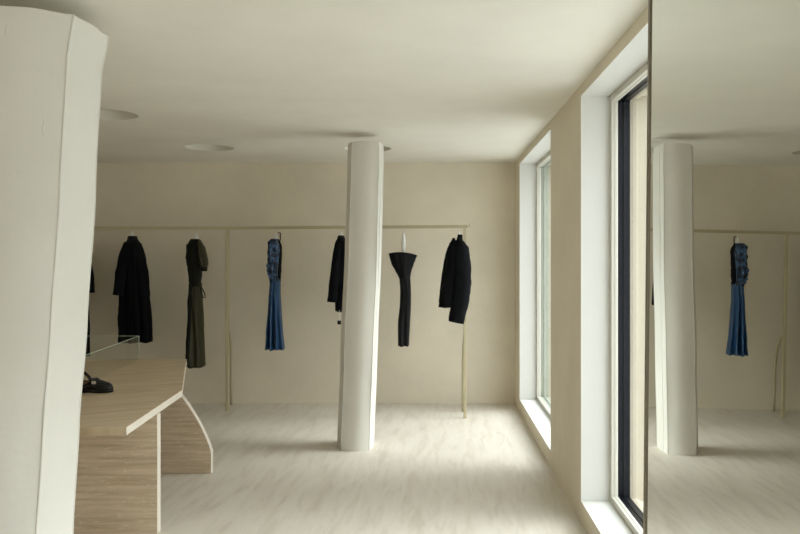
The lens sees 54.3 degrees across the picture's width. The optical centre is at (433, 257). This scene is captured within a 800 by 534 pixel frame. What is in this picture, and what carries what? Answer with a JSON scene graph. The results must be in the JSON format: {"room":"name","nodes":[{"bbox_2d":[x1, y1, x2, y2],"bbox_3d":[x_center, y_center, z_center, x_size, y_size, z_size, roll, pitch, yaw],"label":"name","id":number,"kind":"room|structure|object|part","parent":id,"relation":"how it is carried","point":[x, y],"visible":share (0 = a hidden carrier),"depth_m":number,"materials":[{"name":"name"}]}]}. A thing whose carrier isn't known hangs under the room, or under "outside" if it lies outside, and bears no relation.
{"room":"clothing store","nodes":[
{"label":"clothing store","id":0,"kind":"room"},
{"bbox_2d":[85,163,514,402],"bbox_3d":[-2.170,0.130,8.870,7.060,3.000,0.300,0,0,0],"label":"wall","id":1,"kind":"structure","parent":0,"point":[481,195],"depth_m":8.72,"materials":[{"name":"paint"}]},
{"bbox_2d":[0,0,647,162],"bbox_3d":[-2.246,-1.070,2.760,6.308,0.001,11.920,0,0,0],"label":"ceiling","id":2,"kind":"structure","parent":0,"point":[269,81],"depth_m":4.44,"materials":[{"name":"paint"}]},
{"bbox_2d":[99,109,138,119],"bbox_3d":[-2.450,-1.128,5.800,0.464,0.116,0.464,0,0,0],"label":"recessed light","id":3,"kind":"object","parent":2,"relation":"in","point":[106,114],"visible":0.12,"depth_m":6.02,"materials":[{"name":"paint"}]},
{"bbox_2d":[184,144,233,150],"bbox_3d":[-2.180,-1.128,7.550,0.464,0.116,0.464,0,0,0],"label":"recessed light","id":4,"kind":"object","parent":2,"relation":"in","point":[204,147],"visible":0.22,"depth_m":7.75,"materials":[{"name":"paint"}]},
{"bbox_2d":[345,146,390,150],"bbox_3d":[-0.645,-1.128,7.600,0.452,0.116,0.452,0,0,0],"label":"recessed light","id":5,"kind":"object","parent":2,"relation":"in","point":[384,147],"visible":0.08,"depth_m":7.73,"materials":[{"name":"paint"}]},
{"bbox_2d":[157,403,586,533],"bbox_3d":[-2.170,1.690,2.760,7.060,0.120,12.520,0,0,0],"label":"floor","id":6,"kind":"structure","parent":0,"point":[279,468],"depth_m":5.83,"materials":[{"name":"wood"}]},
{"bbox_2d":[0,6,108,533],"bbox_3d":[-1.752,0.317,3.313,0.607,2.626,0.555,0,0,0],"label":"column","id":7,"kind":"structure","parent":6,"relation":"on","point":[52,63],"depth_m":3.15,"materials":[{"name":"paint"}]},
{"bbox_2d":[73,359,212,533],"bbox_3d":[-2.850,1.255,5.415,2.500,0.750,2.730,0,0,0],"label":"display table","id":8,"kind":"object","parent":6,"relation":"on","point":[139,431],"visible":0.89,"depth_m":4.60,"materials":[{"name":"wood"}]},
{"bbox_2d":[82,371,112,392],"bbox_3d":[-2.239,0.802,5.100,0.270,0.153,0.094,0,0,0],"label":"shoe","id":9,"kind":"object","parent":8,"relation":"on","point":[93,385],"visible":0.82,"depth_m":5.07,"materials":[{"name":"leather"}]},
{"bbox_2d":[86,336,137,354],"bbox_3d":[-2.907,0.777,6.021,0.847,0.205,1.554,0,0,-6],"label":"glass display case","id":10,"kind":"object","parent":8,"relation":"on","point":[137,336],"visible":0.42,"depth_m":5.96,"materials":[{"name":"clear glass"}]},
{"bbox_2d":[94,223,469,417],"bbox_3d":[-2.189,0.637,8.372,5.174,1.985,0.570,0,0,4],"label":"rail","id":11,"kind":"object","parent":6,"relation":"on","point":[228,342],"visible":0.74,"depth_m":8.27,"materials":[{"name":"beige metal"}]},
{"bbox_3d":[-2.203,0.664,8.290,0.032,1.932,0.032,0,0,0],"label":"leg","id":12,"kind":"part","parent":11,"relation":"part of","materials":[{"name":"beige metal"}]},
{"bbox_2d":[401,224,405,251],"bbox_3d":[-0.314,-0.166,8.013,0.211,0.365,0.052,0,0,-21],"label":"clothes hanger","id":13,"kind":"object","parent":11,"relation":"hanging from","point":[403,242],"visible":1,"depth_m":8.00,"materials":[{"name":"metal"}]},
{"bbox_2d":[389,252,416,346],"bbox_3d":[-0.320,0.425,8.015,0.294,0.971,0.143,0,0,0],"label":"dress","id":14,"kind":"object","parent":13,"relation":"hanging from","point":[402,262],"visible":1,"depth_m":7.96,"materials":[{"name":"fabric"}]},
{"bbox_3d":[0.315,0.664,7.919,0.032,1.932,0.032,0,0,0],"label":"leg","id":15,"kind":"part","parent":11,"relation":"part of","materials":[{"name":"beige metal"}]},
{"bbox_3d":[0.255,-0.224,7.928,0.169,0.249,0.293,0,0,0],"label":"clothes hanger","id":16,"kind":"object","parent":11,"relation":"hanging from","visible":0},
{"bbox_2d":[438,234,471,323],"bbox_3d":[0.209,0.210,7.835,0.333,0.897,0.291,0,0,0],"label":"blazer","id":17,"kind":"object","parent":16,"relation":"hanging from","point":[455,287],"visible":1,"depth_m":7.73,"materials":[{"name":"fabric"}]},
{"bbox_3d":[-3.815,-0.231,8.290,0.093,0.234,0.382,0,0,0],"label":"clothes hanger","id":18,"kind":"object","parent":11,"relation":"hanging from","visible":0},
{"bbox_2d":[85,263,94,356],"bbox_3d":[-3.814,0.418,8.285,0.557,1.261,0.310,0,0,12],"label":"coat","id":19,"kind":"object","parent":18,"relation":"hanging from","point":[92,285],"visible":0.07,"depth_m":8.26,"materials":[{"name":"fabric"}]},
{"bbox_3d":[-3.213,-0.232,8.290,0.048,0.233,0.232,0,0,0],"label":"clothes hanger","id":20,"kind":"object","parent":11,"relation":"hanging from","visible":0},
{"bbox_2d":[112,236,152,343],"bbox_3d":[-3.201,0.332,8.282,0.392,1.134,0.344,0,0,-17],"label":"coat","id":21,"kind":"object","parent":20,"relation":"hanging from","point":[131,282],"visible":0.99,"depth_m":8.18,"materials":[{"name":"fabric"}]},
{"bbox_2d":[337,141,383,450],"bbox_3d":[-0.639,0.318,6.743,0.391,2.623,0.371,0,0,0],"label":"column","id":22,"kind":"structure","parent":6,"relation":"on","point":[365,159],"depth_m":6.58,"materials":[{"name":"paint"}]},
{"bbox_2d":[515,6,647,533],"bbox_3d":[1.134,0.130,2.760,0.452,3.000,11.920,0,0,0],"label":"wall","id":23,"kind":"structure","parent":0,"point":[575,442],"depth_m":4.86,"materials":[{"name":"paint"}]},
{"bbox_2d":[536,151,550,418],"bbox_3d":[1.169,0.250,7.155,0.167,2.498,2.188,0,0,0],"label":"window","id":24,"kind":"structure","parent":23,"relation":"in","point":[543,170],"depth_m":8.21,"materials":[{"name":"glass"}]},
{"bbox_2d":[610,62,647,533],"bbox_3d":[1.169,0.250,3.632,0.167,2.498,2.343,0,0,0],"label":"window","id":25,"kind":"structure","parent":23,"relation":"in","point":[624,101],"depth_m":4.77,"materials":[{"name":"paint"}]},
{"bbox_2d":[643,0,799,533],"bbox_3d":[0.764,0.300,1.798,0.284,2.660,1.235,0,0,0],"label":"wall mirror","id":26,"kind":"object","parent":23,"relation":"attached to","point":[722,385],"visible":1,"depth_m":1.75,"materials":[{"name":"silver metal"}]},
{"bbox_3d":[-2.531,-0.227,8.290,0.048,0.243,0.213,0,0,0],"label":"clothes hanger","id":27,"kind":"object","parent":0,"visible":0},
{"bbox_2d":[185,239,208,368],"bbox_3d":[-2.527,0.479,8.296,0.244,1.363,0.393,0,0,-15],"label":"dress","id":28,"kind":"object","parent":27,"relation":"hanging from","point":[196,257],"visible":1,"depth_m":8.18,"materials":[{"name":"green fabric"}]},
{"bbox_3d":[-0.964,-0.229,8.108,0.048,0.238,0.251,0,0,0],"label":"clothes hanger","id":29,"kind":"object","parent":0,"visible":0},
{"bbox_2d":[327,235,344,324],"bbox_3d":[-0.944,0.224,8.086,0.218,0.916,0.432,0,0,18],"label":"jacket","id":30,"kind":"object","parent":29,"relation":"hanging from","point":[335,292],"visible":0.6,"depth_m":7.94,"materials":[{"name":"fabric"}]},
{"bbox_3d":[-1.670,-0.226,8.212,0.048,0.245,0.194,0,0,0],"label":"clothes hanger","id":31,"kind":"object","parent":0,"visible":0},
{"bbox_2d":[265,232,284,350],"bbox_3d":[-1.683,0.348,8.199,0.203,1.244,0.316,0,0,0],"label":"dress","id":32,"kind":"object","parent":31,"relation":"hanging from","point":[274,336],"visible":1,"depth_m":8.13,"materials":[{"name":"blue fabric"}]}
]}

